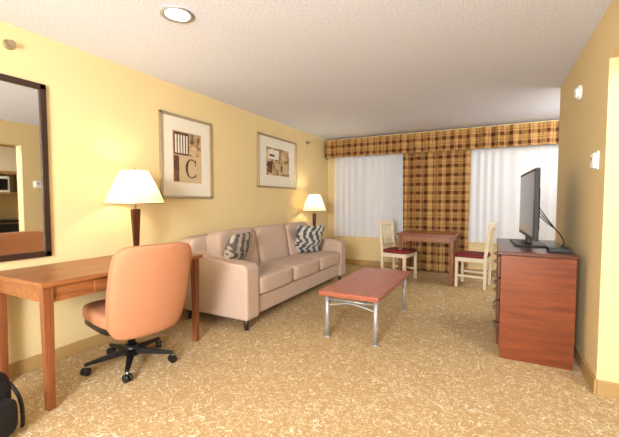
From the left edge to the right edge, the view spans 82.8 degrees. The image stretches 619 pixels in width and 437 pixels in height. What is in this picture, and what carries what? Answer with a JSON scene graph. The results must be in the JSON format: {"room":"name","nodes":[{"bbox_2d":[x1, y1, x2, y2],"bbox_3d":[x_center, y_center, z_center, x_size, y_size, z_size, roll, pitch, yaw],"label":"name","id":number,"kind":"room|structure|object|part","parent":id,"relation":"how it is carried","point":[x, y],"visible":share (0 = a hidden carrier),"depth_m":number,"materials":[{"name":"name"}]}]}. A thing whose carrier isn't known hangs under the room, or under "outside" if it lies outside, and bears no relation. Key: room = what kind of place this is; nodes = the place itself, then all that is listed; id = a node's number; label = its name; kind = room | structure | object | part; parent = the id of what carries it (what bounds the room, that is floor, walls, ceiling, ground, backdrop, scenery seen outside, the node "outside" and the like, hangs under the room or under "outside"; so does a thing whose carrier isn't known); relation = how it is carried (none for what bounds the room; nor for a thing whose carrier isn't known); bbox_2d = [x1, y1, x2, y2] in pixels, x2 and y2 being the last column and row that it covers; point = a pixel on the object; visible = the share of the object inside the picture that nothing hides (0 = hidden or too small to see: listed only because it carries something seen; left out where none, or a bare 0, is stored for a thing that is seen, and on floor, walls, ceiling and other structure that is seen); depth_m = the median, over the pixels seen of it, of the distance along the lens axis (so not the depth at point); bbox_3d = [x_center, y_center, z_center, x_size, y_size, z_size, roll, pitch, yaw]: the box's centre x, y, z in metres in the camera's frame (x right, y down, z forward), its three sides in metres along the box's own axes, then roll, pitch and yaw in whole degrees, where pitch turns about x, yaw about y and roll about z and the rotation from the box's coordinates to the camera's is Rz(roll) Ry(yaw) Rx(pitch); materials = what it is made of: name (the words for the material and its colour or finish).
{"room":"hotel room","nodes":[
{"label":"hotel room","id":0,"kind":"room"},
{"bbox_2d":[0,21,327,363],"bbox_3d":[-1.784,-0.142,3.099,0.120,2.440,9.280,1,3,28],"label":"wall","id":1,"kind":"structure","parent":0,"point":[102,114],"depth_m":3.08,"materials":[{"name":"yellow paint"}]},
{"bbox_2d":[3,39,15,49],"bbox_3d":[-2.031,-1.188,2.387,0.054,0.070,0.070,1,3,28],"label":"sprinkler","id":2,"kind":"object","parent":1,"relation":"attached to","point":[8,44],"visible":1,"depth_m":2.38,"materials":[{"name":"beige metal"}]},
{"bbox_2d":[0,73,51,261],"bbox_3d":[-2.114,-0.335,2.294,0.028,1.265,0.725,1,3,28],"label":"wall mirror","id":3,"kind":"object","parent":1,"relation":"attached to","point":[25,218],"visible":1,"depth_m":2.48,"materials":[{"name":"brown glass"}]},
{"bbox_3d":[-2.114,-0.944,2.264,0.028,0.045,0.725,1,3,28],"label":"frame","id":4,"kind":"part","parent":3,"relation":"part of","materials":[{"name":"brown wood"}]},
{"bbox_3d":[-2.114,0.274,2.324,0.028,0.045,0.725,1,3,28],"label":"frame","id":5,"kind":"part","parent":3,"relation":"part of","materials":[{"name":"brown wood"}]},
{"bbox_3d":[-1.956,-0.350,2.595,0.028,1.265,0.045,1,3,28],"label":"frame","id":6,"kind":"part","parent":3,"relation":"part of","materials":[{"name":"brown wood"}]},
{"bbox_2d":[9,309,186,378],"bbox_3d":[-1.724,1.029,3.125,0.015,0.100,9.040,1,3,28],"label":"baseboard","id":7,"kind":"structure","parent":1,"relation":"attached to","point":[23,366],"depth_m":2.74,"materials":[{"name":"beige wood"}]},
{"bbox_2d":[158,110,212,198],"bbox_3d":[-1.318,-0.654,3.802,0.026,0.875,0.720,1,3,28],"label":"framed picture","id":8,"kind":"object","parent":1,"relation":"attached to","point":[185,143],"visible":0.86,"depth_m":3.76,"materials":[{"name":"beige paper"}]},
{"bbox_3d":[-1.478,-0.639,3.496,0.026,0.875,0.028,1,3,28],"label":"frame","id":9,"kind":"part","parent":8,"relation":"part of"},
{"bbox_2d":[174,155,178,180],"bbox_3d":[-1.390,-0.525,3.671,0.001,0.270,0.070,1,3,28],"label":"print","id":10,"kind":"object","parent":8,"relation":"attached to","point":[176,157],"depth_m":3.67},
{"bbox_2d":[173,131,188,155],"bbox_3d":[-1.358,-0.793,3.720,0.001,0.240,0.210,1,3,28],"label":"print","id":11,"kind":"object","parent":8,"relation":"attached to","point":[180,138],"depth_m":3.71},
{"bbox_3d":[-1.318,-1.077,3.781,0.026,0.028,0.720,1,3,28],"label":"frame","id":12,"kind":"part","parent":8,"relation":"part of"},
{"bbox_2d":[172,129,201,183],"bbox_3d":[-1.320,-0.657,3.803,0.002,0.540,0.400,1,3,28],"label":"print","id":13,"kind":"object","parent":8,"relation":"attached to","point":[186,144],"depth_m":3.79,"materials":[{"name":"beige paper"}]},
{"bbox_3d":[-1.318,-0.231,3.823,0.026,0.028,0.720,1,3,28],"label":"frame","id":14,"kind":"part","parent":8,"relation":"part of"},
{"bbox_2d":[189,134,200,157],"bbox_3d":[-1.267,-0.801,3.893,0.001,0.240,0.160,1,3,28],"label":"print","id":15,"kind":"object","parent":8,"relation":"attached to","point":[194,139],"depth_m":3.89},
{"bbox_3d":[-1.157,-0.669,4.108,0.026,0.875,0.028,1,3,28],"label":"frame","id":16,"kind":"part","parent":8,"relation":"part of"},
{"bbox_2d":[257,132,295,188],"bbox_3d":[-0.480,-0.850,5.393,0.026,0.770,1.070,1,3,28],"label":"framed picture","id":17,"kind":"object","parent":1,"relation":"attached to","point":[276,157],"visible":1,"depth_m":5.33,"materials":[{"name":"beige paper"}]},
{"bbox_3d":[-0.722,-0.827,4.932,0.026,0.770,0.028,1,3,28],"label":"frame","id":18,"kind":"part","parent":17,"relation":"part of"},
{"bbox_3d":[-0.480,-1.220,5.375,0.026,0.028,1.070,1,3,28],"label":"frame","id":19,"kind":"part","parent":17,"relation":"part of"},
{"bbox_3d":[-0.480,-0.479,5.411,0.026,0.028,1.070,1,3,28],"label":"frame","id":20,"kind":"part","parent":17,"relation":"part of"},
{"bbox_2d":[266,146,288,176],"bbox_3d":[-0.482,-0.860,5.394,0.002,0.410,0.630,1,3,28],"label":"print","id":21,"kind":"object","parent":17,"relation":"attached to","point":[277,158],"depth_m":5.37,"materials":[{"name":"beige paper"}]},
{"bbox_3d":[-0.238,-0.872,5.854,0.026,0.770,0.028,1,3,28],"label":"frame","id":22,"kind":"part","parent":17,"relation":"part of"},
{"bbox_2d":[0,0,611,139],"bbox_3d":[0.639,-1.350,1.803,5.800,0.100,9.500,1,3,28],"label":"ceiling","id":23,"kind":"structure","parent":0,"point":[324,69],"depth_m":2.86,"materials":[{"name":"white paint"}]},
{"bbox_2d":[160,6,193,23],"bbox_3d":[-0.855,-1.315,2.272,0.210,0.013,0.210,1,3,28],"label":"recessed light","id":24,"kind":"object","parent":23,"relation":"in","point":[176,14],"visible":1,"depth_m":2.26,"materials":[{"name":"white glass"}]},
{"bbox_2d":[9,264,618,436],"bbox_3d":[0.639,1.187,1.927,5.800,0.100,9.500,1,3,28],"label":"floor","id":25,"kind":"structure","parent":0,"point":[437,369],"depth_m":2.36,"materials":[{"name":"beige carpet"}]},
{"bbox_2d":[0,372,24,436],"bbox_3d":[-1.654,0.948,1.732,0.280,0.397,0.369,0,3,8],"label":"backpack","id":26,"kind":"object","parent":25,"relation":"on","point":[8,406],"visible":1,"depth_m":1.79,"materials":[{"name":"black fabric"}]},
{"bbox_2d":[0,253,202,410],"bbox_3d":[-1.521,0.716,2.704,0.670,0.765,1.250,1,3,28],"label":"writing desk","id":27,"kind":"object","parent":25,"relation":"on","point":[47,284],"visible":0.61,"depth_m":2.21,"materials":[{"name":"brown wood"}]},
{"bbox_3d":[-2.041,0.750,2.328,0.055,0.735,0.055,1,3,28],"label":"leg","id":28,"kind":"part","parent":27,"relation":"part of","materials":[{"name":"brown wood"}]},
{"bbox_3d":[-1.536,0.763,2.064,0.055,0.735,0.055,1,3,28],"label":"leg","id":29,"kind":"part","parent":27,"relation":"part of","materials":[{"name":"brown wood"}]},
{"bbox_3d":[-1.260,0.424,2.547,0.015,0.075,0.600,1,3,28],"label":"pencil drawer","id":30,"kind":"part","parent":27,"relation":"part of","materials":[{"name":"brown wood"}]},
{"bbox_2d":[103,167,165,245],"bbox_3d":[-1.482,-0.057,2.990,0.476,0.750,0.476,1,3,28],"label":"table lamp","id":31,"kind":"object","parent":27,"relation":"on","point":[134,186],"visible":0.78,"depth_m":2.85,"materials":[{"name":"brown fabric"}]},
{"bbox_3d":[-1.482,-0.264,2.980,0.470,0.275,0.470,1,3,28],"label":"lamp shade","id":32,"kind":"part","parent":31,"relation":"part of","materials":[{"name":"white fabric"}]},
{"bbox_3d":[-1.002,0.713,3.081,0.055,0.735,0.055,1,3,28],"label":"leg","id":33,"kind":"part","parent":27,"relation":"part of","materials":[{"name":"brown wood"}]},
{"bbox_2d":[80,242,191,382],"bbox_3d":[-1.297,0.632,2.589,0.826,0.945,0.634,2,4,40],"label":"office chair","id":34,"kind":"object","parent":25,"relation":"on","point":[147,285],"visible":1,"depth_m":2.36,"materials":[{"name":"orange leather"}]},
{"bbox_3d":[-1.335,0.677,2.639,0.540,0.120,0.560,2,4,40],"label":"seat","id":35,"kind":"part","parent":34,"relation":"part of","materials":[{"name":"orange leather"}]},
{"bbox_3d":[-1.081,0.492,2.419,0.284,0.650,0.550,2,4,40],"label":"backrest","id":36,"kind":"part","parent":34,"relation":"part of","materials":[{"name":"orange leather"}]},
{"bbox_2d":[179,222,345,330],"bbox_3d":[-0.413,0.548,4.539,0.925,0.921,2.460,1,3,28],"label":"sofa","id":37,"kind":"object","parent":25,"relation":"on","point":[272,271],"visible":0.86,"depth_m":3.71,"materials":[{"name":"beige fabric"}]},
{"bbox_3d":[-0.725,0.511,4.701,0.220,0.740,2.440,1,3,28],"label":"frame","id":38,"kind":"part","parent":37,"relation":"part of","materials":[{"name":"beige fabric"}]},
{"bbox_3d":[-0.913,0.608,3.527,0.860,0.680,0.200,1,3,28],"label":"arm","id":39,"kind":"part","parent":37,"relation":"part of"},
{"bbox_2d":[206,228,258,263],"bbox_3d":[-0.858,0.366,3.987,0.230,0.490,0.677,-10,-2,28],"label":"cushion","id":40,"kind":"object","parent":37,"relation":"on","point":[216,242],"depth_m":3.76,"materials":[{"name":"beige fabric"}]},
{"bbox_2d":[222,230,252,260],"bbox_3d":[-0.775,0.354,3.713,0.226,0.426,0.464,1,3,14],"label":"throw pillow","id":41,"kind":"object","parent":37,"relation":"on","point":[237,247],"visible":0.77,"depth_m":3.57,"materials":[{"name":"fabric"}]},
{"bbox_2d":[251,224,288,262],"bbox_3d":[-0.539,0.336,4.595,0.230,0.490,0.677,-10,-2,28],"label":"cushion","id":42,"kind":"object","parent":37,"relation":"on","point":[272,240],"depth_m":4.47,"materials":[{"name":"beige fabric"}]},
{"bbox_2d":[257,263,291,293],"bbox_3d":[-0.605,0.647,3.868,0.640,0.190,0.682,1,3,28],"label":"seat cushion","id":43,"kind":"object","parent":37,"relation":"on","point":[272,278],"depth_m":3.73,"materials":[{"name":"beige fabric"}]},
{"bbox_2d":[259,256,318,280],"bbox_3d":[-0.286,0.617,4.476,0.640,0.190,0.682,1,3,28],"label":"seat cushion","id":44,"kind":"object","parent":37,"relation":"on","point":[303,267],"depth_m":4.32,"materials":[{"name":"beige fabric"}]},
{"bbox_2d":[281,222,307,254],"bbox_3d":[-0.220,0.306,5.202,0.230,0.490,0.677,-10,-2,28],"label":"cushion","id":45,"kind":"object","parent":37,"relation":"on","point":[290,228],"depth_m":4.93,"materials":[{"name":"beige fabric"}]},
{"bbox_3d":[-0.410,0.799,4.550,0.850,0.180,2.380,1,3,28],"label":"frame","id":46,"kind":"part","parent":37,"relation":"part of","materials":[{"name":"beige fabric"}]},
{"bbox_2d":[295,224,325,252],"bbox_3d":[-0.011,0.299,5.040,0.460,0.426,0.219,-1,3,-27],"label":"throw pillow","id":47,"kind":"object","parent":37,"relation":"on","point":[308,238],"visible":0.94,"depth_m":4.96,"materials":[{"name":"fabric"}]},
{"bbox_2d":[288,250,338,269],"bbox_3d":[0.032,0.587,5.083,0.640,0.190,0.682,1,3,28],"label":"seat cushion","id":48,"kind":"object","parent":37,"relation":"on","point":[328,259],"depth_m":4.90,"materials":[{"name":"beige fabric"}]},
{"bbox_3d":[0.136,0.510,5.526,0.860,0.680,0.200,1,3,28],"label":"arm","id":49,"kind":"part","parent":37,"relation":"part of"},
{"bbox_2d":[319,267,410,346],"bbox_3d":[0.613,0.837,3.563,0.550,0.440,1.260,1,3,28],"label":"coffee table","id":50,"kind":"object","parent":25,"relation":"on","point":[367,284],"visible":1,"depth_m":3.19,"materials":[{"name":"red wood"}]},
{"bbox_3d":[0.163,0.878,3.190,0.040,0.395,0.040,1,3,28],"label":"leg","id":51,"kind":"part","parent":50,"relation":"part of","materials":[{"name":"metal"}]},
{"bbox_3d":[0.362,0.731,3.079,0.450,0.016,0.016,1,3,28],"label":"rail","id":52,"kind":"part","parent":50,"relation":"part of","materials":[{"name":"metal"}]},
{"bbox_3d":[0.561,0.888,2.982,0.040,0.395,0.040,1,3,28],"label":"leg","id":53,"kind":"part","parent":50,"relation":"part of","materials":[{"name":"metal"}]},
{"bbox_3d":[0.812,0.712,3.452,0.016,0.016,1.080,1,3,28],"label":"rail","id":54,"kind":"part","parent":50,"relation":"part of","materials":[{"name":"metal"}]},
{"bbox_3d":[1.063,0.841,3.937,0.040,0.395,0.040,1,3,28],"label":"leg","id":55,"kind":"part","parent":50,"relation":"part of","materials":[{"name":"metal"}]},
{"bbox_2d":[339,236,402,262],"bbox_3d":[1.193,0.591,6.750,1.320,0.620,0.120,1,3,28],"label":"wall","id":56,"kind":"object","parent":25,"relation":"on","point":[359,248],"visible":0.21,"depth_m":6.74,"materials":[{"name":"yellow paint"}]},
{"bbox_2d":[345,259,495,276],"bbox_3d":[2.656,0.892,5.921,5.145,0.100,0.015,1,3,28],"label":"baseboard","id":57,"kind":"structure","parent":56,"relation":"attached to","point":[347,261],"depth_m":6.62,"materials":[{"name":"beige wood"}]},
{"bbox_2d":[378,219,416,278],"bbox_3d":[1.401,0.493,5.568,0.490,0.931,0.430,2,4,42],"label":"dining chair","id":58,"kind":"object","parent":25,"relation":"on","point":[393,251],"visible":0.91,"depth_m":5.54,"materials":[{"name":"beige paint"}]},
{"bbox_3d":[1.133,0.499,5.552,0.090,0.920,0.036,2,4,42],"label":"leg","id":59,"kind":"part","parent":58,"relation":"part of","materials":[{"name":"beige paint"}]},
{"bbox_3d":[1.235,0.062,5.694,0.040,0.080,0.400,-6,-2,42],"label":"rail","id":60,"kind":"part","parent":58,"relation":"part of","materials":[{"name":"beige paint"}]},
{"bbox_3d":[1.294,0.566,5.413,0.350,0.060,0.024,2,4,42],"label":"rail","id":61,"kind":"part","parent":58,"relation":"part of","materials":[{"name":"beige paint"}]},
{"bbox_3d":[1.386,0.485,5.836,0.090,0.920,0.036,2,4,42],"label":"leg","id":62,"kind":"part","parent":58,"relation":"part of","materials":[{"name":"beige paint"}]},
{"bbox_3d":[1.432,0.757,5.299,0.040,0.430,0.040,2,4,42],"label":"leg","id":63,"kind":"part","parent":58,"relation":"part of","materials":[{"name":"beige paint"}]},
{"bbox_3d":[1.556,0.565,5.433,0.025,0.060,0.360,2,4,42],"label":"rail","id":64,"kind":"part","parent":58,"relation":"part of","materials":[{"name":"beige paint"}]},
{"bbox_3d":[1.684,0.743,5.582,0.040,0.430,0.040,2,4,42],"label":"leg","id":65,"kind":"part","parent":58,"relation":"part of","materials":[{"name":"beige paint"}]},
{"bbox_2d":[397,230,459,285],"bbox_3d":[1.876,0.588,5.532,0.840,0.745,0.720,1,3,28],"label":"dining table","id":66,"kind":"object","parent":25,"relation":"on","point":[451,237],"visible":0.72,"depth_m":5.30,"materials":[{"name":"brown wood"}]},
{"bbox_3d":[1.405,0.608,5.431,0.050,0.715,0.050,1,3,28],"label":"leg","id":67,"kind":"part","parent":66,"relation":"part of","materials":[{"name":"brown wood"}]},
{"bbox_3d":[1.693,0.581,5.979,0.050,0.715,0.050,1,3,28],"label":"leg","id":68,"kind":"part","parent":66,"relation":"part of","materials":[{"name":"brown wood"}]},
{"bbox_3d":[2.060,0.625,5.087,0.050,0.715,0.050,1,3,28],"label":"leg","id":69,"kind":"part","parent":66,"relation":"part of","materials":[{"name":"brown wood"}]},
{"bbox_3d":[2.348,0.598,5.636,0.050,0.715,0.050,1,3,28],"label":"leg","id":70,"kind":"part","parent":66,"relation":"part of","materials":[{"name":"brown wood"}]},
{"bbox_2d":[454,222,496,289],"bbox_3d":[2.413,0.515,5.109,0.490,0.931,0.430,2,3,36],"label":"dining chair","id":71,"kind":"object","parent":25,"relation":"on","point":[485,257],"visible":1,"depth_m":5.00,"materials":[{"name":"beige paint"}]},
{"bbox_3d":[2.131,0.767,5.089,0.040,0.430,0.040,2,3,36],"label":"leg","id":72,"kind":"part","parent":71,"relation":"part of","materials":[{"name":"beige paint"}]},
{"bbox_3d":[2.353,0.752,5.397,0.040,0.430,0.040,2,3,36],"label":"leg","id":73,"kind":"part","parent":71,"relation":"part of","materials":[{"name":"beige paint"}]},
{"bbox_3d":[2.281,0.588,4.972,0.350,0.060,0.024,2,3,36],"label":"rail","id":74,"kind":"part","parent":71,"relation":"part of","materials":[{"name":"beige paint"}]},
{"bbox_3d":[2.456,0.534,4.844,0.090,0.920,0.036,2,3,36],"label":"leg","id":75,"kind":"part","parent":71,"relation":"part of","materials":[{"name":"beige paint"}]},
{"bbox_3d":[2.678,0.519,5.153,0.090,0.920,0.036,2,3,36],"label":"leg","id":76,"kind":"part","parent":71,"relation":"part of","materials":[{"name":"beige paint"}]},
{"bbox_3d":[2.593,0.098,4.959,0.040,0.080,0.400,9,8,35],"label":"rail","id":77,"kind":"part","parent":71,"relation":"part of","materials":[{"name":"beige paint"}]},
{"bbox_2d":[467,242,496,270],"bbox_3d":[3.341,0.646,5.626,1.570,0.620,0.120,1,3,28],"label":"wall","id":78,"kind":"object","parent":25,"relation":"on","point":[472,246],"visible":0.02,"depth_m":5.82,"materials":[{"name":"yellow paint"}]},
{"bbox_2d":[492,238,578,370],"bbox_3d":[1.925,0.656,3.108,0.533,0.845,1.090,1,3,28],"label":"dresser","id":79,"kind":"object","parent":25,"relation":"on","point":[535,303],"visible":0.99,"depth_m":2.64,"materials":[{"name":"brown wood"}]},
{"bbox_3d":[1.602,0.902,2.996,0.020,0.165,0.490,1,3,28],"label":"drawer","id":80,"kind":"part","parent":79,"relation":"part of","materials":[{"name":"brown wood"}]},
{"bbox_3d":[1.602,0.547,2.979,0.020,0.165,0.490,1,3,28],"label":"drawer","id":81,"kind":"part","parent":79,"relation":"part of","materials":[{"name":"brown wood"}]},
{"bbox_3d":[1.602,0.724,2.987,0.020,0.165,0.490,1,3,28],"label":"drawer","id":82,"kind":"part","parent":79,"relation":"part of","materials":[{"name":"brown wood"}]},
{"bbox_3d":[1.602,0.369,2.970,0.020,0.165,0.490,1,3,28],"label":"drawer","id":83,"kind":"part","parent":79,"relation":"part of","materials":[{"name":"brown wood"}]},
{"bbox_2d":[509,168,546,247],"bbox_3d":[1.984,-0.096,3.182,0.240,0.650,0.900,1,3,25],"label":"television","id":84,"kind":"object","parent":79,"relation":"on","point":[529,220],"visible":0.96,"depth_m":2.99,"materials":[{"name":"black plastic"}]},
{"bbox_2d":[540,209,564,246],"bbox_3d":[1.978,0.060,2.950,0.113,0.354,0.312,0,3,-9],"label":"cable","id":85,"kind":"object","parent":84,"relation":"attached to","point":[546,218],"visible":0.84,"depth_m":2.92,"materials":[{"name":"black plastic"}]},
{"bbox_2d":[546,246,570,252],"bbox_3d":[1.919,0.238,2.707,0.140,0.030,0.150,1,3,28],"label":"cable box","id":86,"kind":"object","parent":79,"relation":"on","point":[548,248],"visible":1,"depth_m":2.65,"materials":[{"name":"black plastic"}]},
{"bbox_3d":[0.105,0.637,6.012,0.500,0.600,0.480,1,3,28],"label":"end table","id":87,"kind":"object","parent":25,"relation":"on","visible":0},
{"bbox_2d":[303,193,325,225],"bbox_3d":[0.083,-0.048,5.979,0.406,0.770,0.406,1,3,28],"label":"table lamp","id":88,"kind":"object","parent":87,"relation":"on","point":[314,202],"visible":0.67,"depth_m":5.85,"materials":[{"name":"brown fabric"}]},
{"bbox_3d":[0.083,-0.268,5.968,0.400,0.270,0.400,1,3,28],"label":"lamp shade","id":89,"kind":"part","parent":88,"relation":"part of","materials":[{"name":"white fabric"}]},
{"bbox_2d":[328,158,338,238],"bbox_3d":[0.502,-0.336,7.068,0.240,2.440,0.120,1,3,28],"label":"wall","id":90,"kind":"structure","parent":0,"point":[331,161],"depth_m":7.03,"materials":[{"name":"yellow paint"}]},
{"bbox_2d":[555,0,618,382],"bbox_3d":[1.888,-0.094,2.124,0.160,2.440,3.720,1,3,28],"label":"wall","id":91,"kind":"structure","parent":0,"point":[587,208],"depth_m":2.37,"materials":[{"name":"yellow paint"}]},
{"bbox_2d":[574,85,581,100],"bbox_3d":[2.180,-1.021,2.853,0.040,0.120,0.120,1,3,28],"label":"smoke detector","id":92,"kind":"object","parent":91,"relation":"attached to","point":[578,91],"visible":1,"depth_m":2.82,"materials":[{"name":"white plastic"}]},
{"bbox_2d":[574,342,596,394],"bbox_3d":[2.243,1.032,3.047,0.015,0.100,1.855,1,3,28],"label":"baseboard","id":93,"kind":"structure","parent":91,"relation":"attached to","point":[590,378],"depth_m":2.43,"materials":[{"name":"beige wood"}]},
{"bbox_2d":[590,151,598,170],"bbox_3d":[1.905,-0.385,2.350,0.032,0.120,0.110,1,3,28],"label":"thermostat","id":94,"kind":"object","parent":91,"relation":"attached to","point":[594,158],"visible":1,"depth_m":2.32,"materials":[{"name":"white plastic"}]},
{"bbox_2d":[596,380,618,399],"bbox_3d":[1.894,1.074,2.193,0.160,0.100,0.015,1,3,28],"label":"trim","id":95,"kind":"structure","parent":91,"relation":"attached to","point":[607,389],"depth_m":2.20,"materials":[{"name":"beige wood"}]},
{"bbox_3d":[4.501,-0.233,4.974,1.050,2.440,0.120,1,3,28],"label":"panel","id":96,"kind":"object","parent":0,"visible":0},
{"bbox_2d":[325,120,558,157],"bbox_3d":[2.344,-1.302,5.849,4.549,0.350,0.242,1,3,28],"label":"plaid valance","id":97,"kind":"object","parent":96,"relation":"attached to","point":[540,132],"visible":0.8,"depth_m":5.79,"materials":[{"name":"fabric"}]},
{"bbox_2d":[334,153,402,238],"bbox_3d":[1.132,-0.539,6.620,1.443,1.790,0.016,1,3,28],"label":"sheer curtain","id":98,"kind":"object","parent":97,"relation":"hanging from","point":[369,188],"visible":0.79,"depth_m":6.64,"materials":[{"name":"white fabric"}]},
{"bbox_2d":[403,149,470,273],"bbox_3d":[2.149,-0.259,6.015,1.094,2.350,0.095,1,3,28],"label":"plaid curtain","id":99,"kind":"object","parent":97,"relation":"hanging from","point":[436,184],"visible":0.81,"depth_m":6.01,"materials":[{"name":"fabric"}]},
{"bbox_2d":[468,144,558,242],"bbox_3d":[3.376,-0.481,5.445,1.792,1.790,0.016,1,3,28],"label":"sheer curtain","id":100,"kind":"object","parent":97,"relation":"hanging from","point":[495,176],"visible":0.47,"depth_m":5.58,"materials":[{"name":"white fabric"}]}
]}

